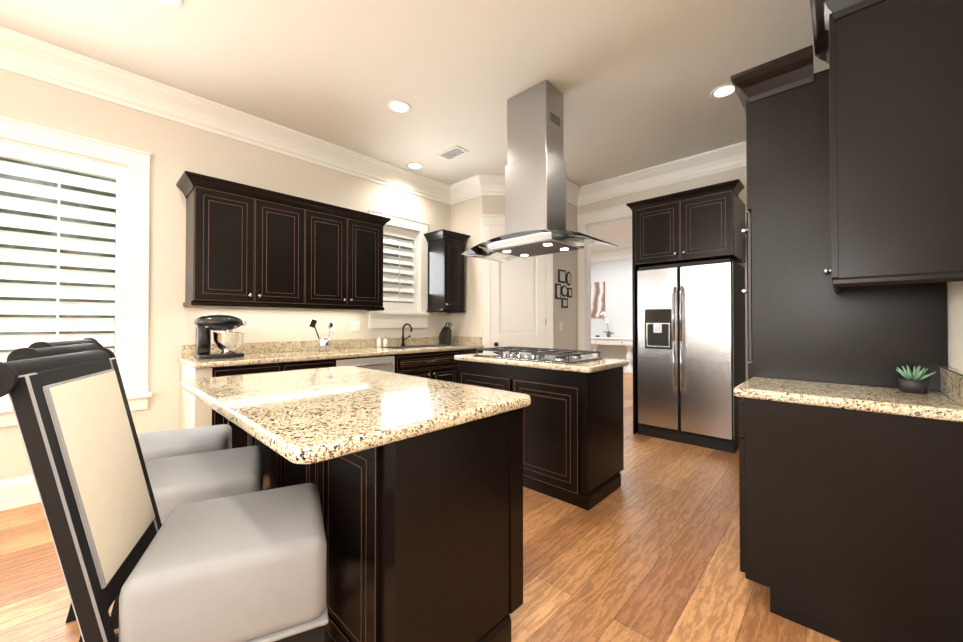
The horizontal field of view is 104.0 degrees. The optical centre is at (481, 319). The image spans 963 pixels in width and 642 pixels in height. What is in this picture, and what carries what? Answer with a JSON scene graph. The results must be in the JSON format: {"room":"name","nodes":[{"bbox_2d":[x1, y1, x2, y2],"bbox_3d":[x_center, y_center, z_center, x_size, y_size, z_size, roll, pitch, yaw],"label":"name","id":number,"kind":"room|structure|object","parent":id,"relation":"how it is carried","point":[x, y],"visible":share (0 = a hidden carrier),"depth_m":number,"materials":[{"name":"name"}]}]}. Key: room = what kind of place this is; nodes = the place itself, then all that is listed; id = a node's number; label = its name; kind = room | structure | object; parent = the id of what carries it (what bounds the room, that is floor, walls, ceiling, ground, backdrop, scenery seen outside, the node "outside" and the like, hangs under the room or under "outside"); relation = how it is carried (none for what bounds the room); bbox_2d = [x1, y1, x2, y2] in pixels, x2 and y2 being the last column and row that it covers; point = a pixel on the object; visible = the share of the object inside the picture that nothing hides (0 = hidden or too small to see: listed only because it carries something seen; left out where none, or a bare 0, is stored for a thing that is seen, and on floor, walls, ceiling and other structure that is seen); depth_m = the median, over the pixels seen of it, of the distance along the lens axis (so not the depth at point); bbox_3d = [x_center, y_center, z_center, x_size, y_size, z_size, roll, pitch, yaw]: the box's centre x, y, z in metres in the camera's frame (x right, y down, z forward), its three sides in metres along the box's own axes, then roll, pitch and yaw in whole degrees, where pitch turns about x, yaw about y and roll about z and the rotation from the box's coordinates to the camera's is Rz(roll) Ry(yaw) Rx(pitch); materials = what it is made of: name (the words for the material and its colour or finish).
{"room":"kitchen","nodes":[
{"label":"kitchen","id":0,"kind":"room"},
{"bbox_2d":[0,69,450,480],"bbox_3d":[-2.449,-0.295,3.190,0.140,3.050,8.460,-1,-1,44],"label":"wall","id":1,"kind":"structure","parent":0,"point":[176,150],"depth_m":3.06,"materials":[{"name":"beige paint"}]},
{"bbox_2d":[0,475,40,510],"bbox_3d":[-3.832,1.120,1.607,0.016,0.190,3.940,-1,-1,44],"label":"baseboard","id":2,"kind":"structure","parent":1,"relation":"attached to","point":[18,492],"depth_m":2.45,"materials":[{"name":"white"}]},
{"bbox_2d":[0,116,151,426],"bbox_3d":[-3.172,-0.305,2.388,0.195,1.985,1.624,-1,-1,44],"label":"window","id":3,"kind":"structure","parent":1,"relation":"in","point":[137,164],"depth_m":2.85,"materials":[{"name":"white wood"}]},
{"bbox_2d":[0,140,127,405],"bbox_3d":[-3.167,-0.299,2.383,0.079,1.713,1.336,-1,-1,44],"label":"window shutters","id":4,"kind":"object","parent":3,"relation":"attached to","point":[58,226],"visible":0.77,"depth_m":2.63,"materials":[{"name":"white wood"}]},
{"bbox_2d":[0,26,459,204],"bbox_3d":[-2.774,-1.717,2.665,0.130,0.214,6.950,-1,-1,44],"label":"crown molding","id":5,"kind":"structure","parent":1,"relation":"attached to","point":[33,58],"depth_m":3.07,"materials":[{"name":"white wood"}]},
{"bbox_2d":[184,183,315,306],"bbox_3d":[-2.008,-0.579,3.298,0.348,0.880,0.880,-1,-1,44],"label":"upper cabinet","id":6,"kind":"object","parent":1,"relation":"attached to","point":[249,246],"depth_m":3.11,"materials":[{"name":"wood"}]},
{"bbox_2d":[329,321,335,331],"bbox_3d":[-1.581,0.075,3.990,0.009,0.115,0.075,-1,-1,44],"label":"electrical outlet plate","id":7,"kind":"object","parent":1,"relation":"attached to","point":[333,329],"depth_m":4.00,"materials":[{"name":"white plastic"}]},
{"bbox_2d":[312,211,383,310],"bbox_3d":[-1.484,-0.574,3.849,0.348,0.880,0.880,-1,-1,44],"label":"upper cabinet","id":8,"kind":"object","parent":1,"relation":"attached to","point":[347,264],"depth_m":3.75,"materials":[{"name":"wood"}]},
{"bbox_2d":[350,321,359,331],"bbox_3d":[-1.402,0.077,4.178,0.009,0.115,0.120,-1,-1,44],"label":"electrical outlet plate","id":9,"kind":"object","parent":1,"relation":"attached to","point":[354,326],"depth_m":4.17,"materials":[{"name":"white plastic"}]},
{"bbox_2d":[367,209,429,327],"bbox_3d":[-1.034,-0.576,4.641,0.195,1.360,0.874,-1,-1,44],"label":"window","id":10,"kind":"structure","parent":1,"relation":"in","point":[384,319],"depth_m":4.74,"materials":[{"name":"white wood"}]},
{"bbox_2d":[383,226,418,311],"bbox_3d":[-1.029,-0.602,4.637,0.079,1.023,0.586,-1,-1,44],"label":"window shutters","id":11,"kind":"object","parent":10,"relation":"attached to","point":[413,244],"visible":0.65,"depth_m":4.66,"materials":[{"name":"white wood"}]},
{"bbox_2d":[424,229,469,312],"bbox_3d":[-0.453,-0.596,4.903,0.393,1.015,0.480,-1,-1,44],"label":"upper cabinet","id":12,"kind":"object","parent":1,"relation":"attached to","point":[445,272],"visible":0.98,"depth_m":4.79,"materials":[{"name":"wood"}]},
{"bbox_2d":[0,0,828,252],"bbox_3d":[0.643,-1.867,3.454,8.000,0.100,13.400,-1,-1,44],"label":"ceiling","id":13,"kind":"structure","parent":0,"point":[636,83],"depth_m":2.67,"materials":[{"name":"beige paint"}]},
{"bbox_2d":[152,0,182,7],"bbox_3d":[-1.798,-1.825,2.103,0.200,0.010,0.200,-1,-1,44],"label":"recessed light","id":14,"kind":"object","parent":13,"relation":"in","point":[172,3],"visible":0.98,"depth_m":2.17,"materials":[{"name":"white"}]},
{"bbox_2d":[387,100,410,113],"bbox_3d":[-0.702,-1.814,3.214,0.200,0.010,0.200,-1,-1,44],"label":"recessed light","id":15,"kind":"object","parent":13,"relation":"in","point":[399,106],"visible":1,"depth_m":3.21,"materials":[{"name":"white"}]},
{"bbox_2d":[406,162,423,169],"bbox_3d":[-0.782,-1.802,4.421,0.200,0.010,0.200,-1,-1,44],"label":"recessed light","id":16,"kind":"object","parent":13,"relation":"in","point":[414,165],"visible":0.98,"depth_m":4.41,"materials":[{"name":"white"}]},
{"bbox_2d":[437,145,468,159],"bbox_3d":[-0.314,-1.804,4.086,0.320,0.012,0.180,-1,-1,44],"label":"ceiling vent","id":17,"kind":"object","parent":13,"relation":"in","point":[453,152],"visible":1,"depth_m":4.08,"materials":[{"name":"white"}]},
{"bbox_2d":[461,80,617,262],"bbox_3d":[0.437,-1.189,3.070,1.120,1.262,0.600,-1,-1,44],"label":"range hood","id":18,"kind":"object","parent":13,"relation":"hanging from","point":[535,195],"visible":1,"depth_m":2.95,"materials":[{"name":"silver metal"}]},
{"bbox_2d":[710,83,735,98],"bbox_3d":[1.935,-1.816,2.998,0.200,0.010,0.200,-1,-1,44],"label":"recessed light","id":19,"kind":"object","parent":13,"relation":"in","point":[723,91],"visible":0.9,"depth_m":3.00,"materials":[{"name":"white"}]},
{"bbox_2d":[0,373,839,641],"bbox_3d":[0.643,1.282,3.423,8.000,0.100,13.400,-1,-1,44],"label":"floor","id":20,"kind":"structure","parent":0,"point":[648,550],"depth_m":1.85,"materials":[{"name":"brown wood"}]},
{"bbox_2d":[28,338,231,622],"bbox_3d":[-1.578,0.653,1.789,0.633,1.127,0.464,0,-1,-29],"label":"chair","id":21,"kind":"object","parent":20,"relation":"on","point":[169,443],"visible":0.12,"depth_m":1.76,"materials":[{"name":"grey fabric"}]},
{"bbox_2d":[7,341,263,641],"bbox_3d":[-1.194,0.649,1.425,0.633,1.127,0.464,0,-1,-28],"label":"chair","id":22,"kind":"object","parent":20,"relation":"on","point":[176,481],"visible":0.17,"depth_m":1.38,"materials":[{"name":"grey fabric"}]},
{"bbox_2d":[0,347,328,641],"bbox_3d":[-0.776,0.645,1.029,0.633,1.127,0.464,0,-1,-26],"label":"chair","id":23,"kind":"object","parent":20,"relation":"on","point":[248,567],"visible":1,"depth_m":0.90,"materials":[{"name":"grey fabric"}]},
{"bbox_2d":[194,359,293,448],"bbox_3d":[-1.974,0.790,3.112,0.635,0.879,0.538,-1,-1,44],"label":"base cabinet","id":24,"kind":"object","parent":20,"relation":"on","point":[204,415],"depth_m":2.79,"materials":[{"name":"black"}]},
{"bbox_2d":[178,343,483,370],"bbox_3d":[-1.216,0.337,3.907,0.645,0.040,2.968,-1,-1,44],"label":"countertop","id":25,"kind":"structure","parent":24,"relation":"on","point":[195,364],"depth_m":3.46,"materials":[{"name":"beige stone"}]},
{"bbox_2d":[194,314,246,358],"bbox_3d":[-2.124,0.131,3.064,0.270,0.354,0.358,-1,-1,44],"label":"stand mixer","id":26,"kind":"object","parent":25,"relation":"on","point":[228,341],"visible":1,"depth_m":2.99,"materials":[{"name":"black"}]},
{"bbox_2d":[309,318,332,351],"bbox_3d":[-1.580,0.151,3.707,0.110,0.326,0.214,-1,-1,44],"label":"utensil holder","id":27,"kind":"object","parent":25,"relation":"on","point":[323,344],"visible":1,"depth_m":3.69,"materials":[{"name":"white ceramic"}]},
{"bbox_2d":[377,335,381,346],"bbox_3d":[-1.176,0.246,4.320,0.055,0.148,0.056,0,-1,5],"label":"soap bottle","id":28,"kind":"object","parent":25,"relation":"on","point":[379,342],"depth_m":4.30,"materials":[{"name":"white plastic"}]},
{"bbox_2d":[383,335,387,346],"bbox_3d":[-1.121,0.252,4.378,0.055,0.138,0.056,0,-1,5],"label":"soap bottle","id":29,"kind":"object","parent":25,"relation":"on","point":[385,342],"depth_m":4.36,"materials":[{"name":"white plastic"}]},
{"bbox_2d":[439,322,451,344],"bbox_3d":[-0.466,0.180,4.901,0.171,0.292,0.090,-1,-1,44],"label":"knife block","id":30,"kind":"object","parent":25,"relation":"on","point":[445,334],"visible":1,"depth_m":4.86,"materials":[{"name":"black wood"}]},
{"bbox_2d":[294,359,337,369],"bbox_3d":[-1.711,0.793,3.388,0.635,0.879,0.520,-1,-1,44],"label":"base cabinet","id":31,"kind":"object","parent":20,"relation":"on","point":[299,364],"depth_m":3.23,"materials":[{"name":"black wood"}]},
{"bbox_2d":[338,351,405,374],"bbox_3d":[-1.314,0.797,3.806,0.635,0.879,0.776,-1,-1,44],"label":"dishwasher","id":32,"kind":"object","parent":20,"relation":"on","point":[388,363],"depth_m":3.67,"materials":[{"name":"silver metal"}]},
{"bbox_2d":[247,410,522,641],"bbox_3d":[-0.536,0.777,1.759,1.413,0.879,0.646,-1,-1,44],"label":"kitchen island","id":33,"kind":"object","parent":20,"relation":"on","point":[417,481],"depth_m":1.22,"materials":[{"name":"wood"}]},
{"bbox_2d":[181,366,530,469],"bbox_3d":[-0.636,0.315,1.654,1.495,0.040,0.890,-1,-1,44],"label":"island countertop","id":34,"kind":"structure","parent":33,"relation":"on","point":[306,419],"depth_m":1.29,"materials":[{"name":"beige stone"}]},
{"bbox_2d":[406,347,461,382],"bbox_3d":[-0.789,0.802,4.359,0.635,0.879,0.894,-1,-1,44],"label":"base cabinet","id":35,"kind":"object","parent":20,"relation":"on","point":[430,357],"depth_m":4.19,"materials":[{"name":"black wood"}]},
{"bbox_2d":[462,347,483,354],"bbox_3d":[-0.339,0.807,4.832,0.635,0.879,0.412,-1,-1,44],"label":"base cabinet","id":36,"kind":"object","parent":20,"relation":"on","point":[465,350],"depth_m":4.60,"materials":[{"name":"black wood"}]},
{"bbox_2d":[454,346,628,510],"bbox_3d":[0.439,0.738,3.054,1.290,0.981,0.646,-1,-1,44],"label":"kitchen island","id":37,"kind":"object","parent":20,"relation":"on","point":[573,437],"visible":0.83,"depth_m":2.62,"materials":[{"name":"wood"}]},
{"bbox_2d":[591,337,632,372],"bbox_3d":[3.269,0.871,9.457,1.400,0.840,0.400,-1,-1,44],"label":"console table","id":38,"kind":"object","parent":20,"relation":"on","point":[625,341],"visible":0.75,"depth_m":9.16,"materials":[{"name":"white wood"}]},
{"bbox_2d":[600,312,613,336],"bbox_3d":[3.199,0.123,9.537,0.374,0.655,0.258,-1,-1,44],"label":"orchid plant","id":39,"kind":"object","parent":38,"relation":"on","point":[608,333],"visible":1,"depth_m":9.52,"materials":[{"name":"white plant"}]},
{"bbox_2d":[637,258,745,452],"bbox_3d":[2.181,0.338,3.954,0.876,1.800,0.700,-1,-1,44],"label":"fridge","id":40,"kind":"object","parent":20,"relation":"on","point":[690,346],"visible":1,"depth_m":3.70,"materials":[{"name":"silver metal"}]},
{"bbox_2d":[743,69,947,391],"bbox_3d":[1.917,0.019,2.044,0.671,2.400,0.794,-1,-1,44],"label":"tall cabinet","id":41,"kind":"object","parent":20,"relation":"on","point":[805,322],"depth_m":1.82,"materials":[{"name":"wood"}]},
{"bbox_2d":[734,366,962,641],"bbox_3d":[1.481,0.702,1.576,0.668,1.025,0.468,-1,-1,44],"label":"base cabinet","id":42,"kind":"object","parent":20,"relation":"on","point":[851,511],"visible":1,"depth_m":1.40,"materials":[{"name":"wood"}]},
{"bbox_2d":[896,365,935,393],"bbox_3d":[1.741,0.239,1.511,0.106,0.108,0.096,-1,-1,44],"label":"succulent pot","id":43,"kind":"object","parent":42,"relation":"on","point":[915,382],"visible":1,"depth_m":1.50,"materials":[{"name":"black"}]},
{"bbox_2d":[451,195,576,353],"bbox_3d":[0.456,-0.275,5.237,1.250,3.050,1.250,-1,-1,44],"label":"wall","id":44,"kind":"structure","parent":0,"point":[466,217],"depth_m":4.96,"materials":[{"name":"beige paint"}]},
{"bbox_2d":[482,214,552,352],"bbox_3d":[0.467,-0.044,4.792,0.918,2.580,0.035,0,-1,-1],"label":"door frame","id":45,"kind":"structure","parent":44,"relation":"attached to","point":[489,220],"depth_m":4.79,"materials":[{"name":"white wood"}]},
{"bbox_2d":[490,226,545,351],"bbox_3d":[0.464,0.024,4.788,0.520,2.431,0.529,-1,-1,44],"label":"pantry door","id":46,"kind":"structure","parent":44,"relation":"in","point":[518,301],"depth_m":4.79,"materials":[{"name":"white wood"}]},
{"bbox_2d":[559,322,562,330],"bbox_3d":[1.048,0.090,4.940,0.012,0.115,0.080,-1,-1,44],"label":"light switch","id":47,"kind":"object","parent":44,"relation":"attached to","point":[560,326],"visible":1,"depth_m":4.93,"materials":[{"name":"white plastic"}]},
{"bbox_2d":[555,269,571,307],"bbox_3d":[1.092,-0.403,4.986,0.018,0.500,0.400,-1,-1,44],"label":"picture frames","id":48,"kind":"object","parent":44,"relation":"attached to","point":[564,290],"visible":0.98,"depth_m":4.96,"materials":[{"name":"black wood"}]},
{"bbox_2d":[566,179,579,205],"bbox_3d":[1.117,-1.695,4.944,0.130,0.214,0.524,-1,-1,44],"label":"crown molding","id":49,"kind":"structure","parent":44,"relation":"attached to","point":[572,189],"depth_m":5.06,"materials":[{"name":"white wood"}]},
{"bbox_2d":[591,257,632,363],"bbox_3d":[3.933,-0.236,9.237,3.960,3.050,0.140,-1,-1,44],"label":"wall","id":50,"kind":"structure","parent":0,"point":[615,275],"depth_m":9.62,"materials":[{"name":"white paint"}]},
{"bbox_2d":[591,282,604,316],"bbox_3d":[2.948,-0.518,10.055,0.730,0.930,0.034,-1,-1,44],"label":"painting","id":51,"kind":"object","parent":50,"relation":"attached to","point":[597,299],"visible":0.64,"depth_m":9.92,"materials":[{"name":"fabric"}]},
{"bbox_2d":[591,248,631,261],"bbox_3d":[3.844,-1.654,9.150,3.690,0.214,0.130,-1,-1,44],"label":"crown molding","id":52,"kind":"structure","parent":50,"relation":"attached to","point":[627,252],"depth_m":9.64,"materials":[{"name":"white wood"}]},
{"bbox_2d":[577,166,751,380],"bbox_3d":[2.055,-0.281,4.663,4.360,3.050,0.120,-1,-1,44],"label":"wall","id":53,"kind":"structure","parent":0,"point":[724,176],"depth_m":4.29,"materials":[{"name":"beige paint"}]},
{"bbox_2d":[576,204,631,355],"bbox_3d":[1.755,-0.105,4.940,1.030,2.705,0.179,-1,-1,44],"label":"trim","id":54,"kind":"structure","parent":53,"relation":"attached to","point":[586,222],"depth_m":5.17,"materials":[{"name":"white"}]},
{"bbox_2d":[576,141,745,205],"bbox_3d":[2.317,-1.702,4.255,2.820,0.214,0.130,-1,-1,44],"label":"crown molding","id":55,"kind":"structure","parent":53,"relation":"attached to","point":[730,157],"depth_m":4.39,"materials":[{"name":"white wood"}]},
{"bbox_2d":[626,179,745,433],"bbox_3d":[2.186,-0.015,3.989,1.036,2.505,0.668,-1,-1,44],"label":"upper cabinet","id":56,"kind":"object","parent":53,"relation":"attached to","point":[705,223],"visible":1,"depth_m":3.76,"materials":[{"name":"wood"}]},
{"bbox_2d":[947,281,962,372],"bbox_3d":[0.671,-0.325,0.143,0.140,3.050,8.340,-1,-1,44],"label":"wall","id":57,"kind":"structure","parent":0,"point":[955,323],"depth_m":1.43,"materials":[{"name":"beige paint"}]},
{"bbox_2d":[810,0,962,293],"bbox_3d":[1.568,-0.704,1.481,0.392,1.165,0.505,-1,-1,44],"label":"upper cabinet","id":58,"kind":"object","parent":57,"relation":"attached to","point":[896,124],"visible":1,"depth_m":1.33,"materials":[{"name":"wood"}]},
{"label":"outside","id":59,"kind":"structure","parent":0,"visible":0},
{"bbox_2d":[0,157,411,351],"bbox_3d":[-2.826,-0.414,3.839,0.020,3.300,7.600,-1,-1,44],"label":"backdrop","id":60,"kind":"structure","parent":59,"point":[23,179],"depth_m":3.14,"materials":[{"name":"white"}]}
]}

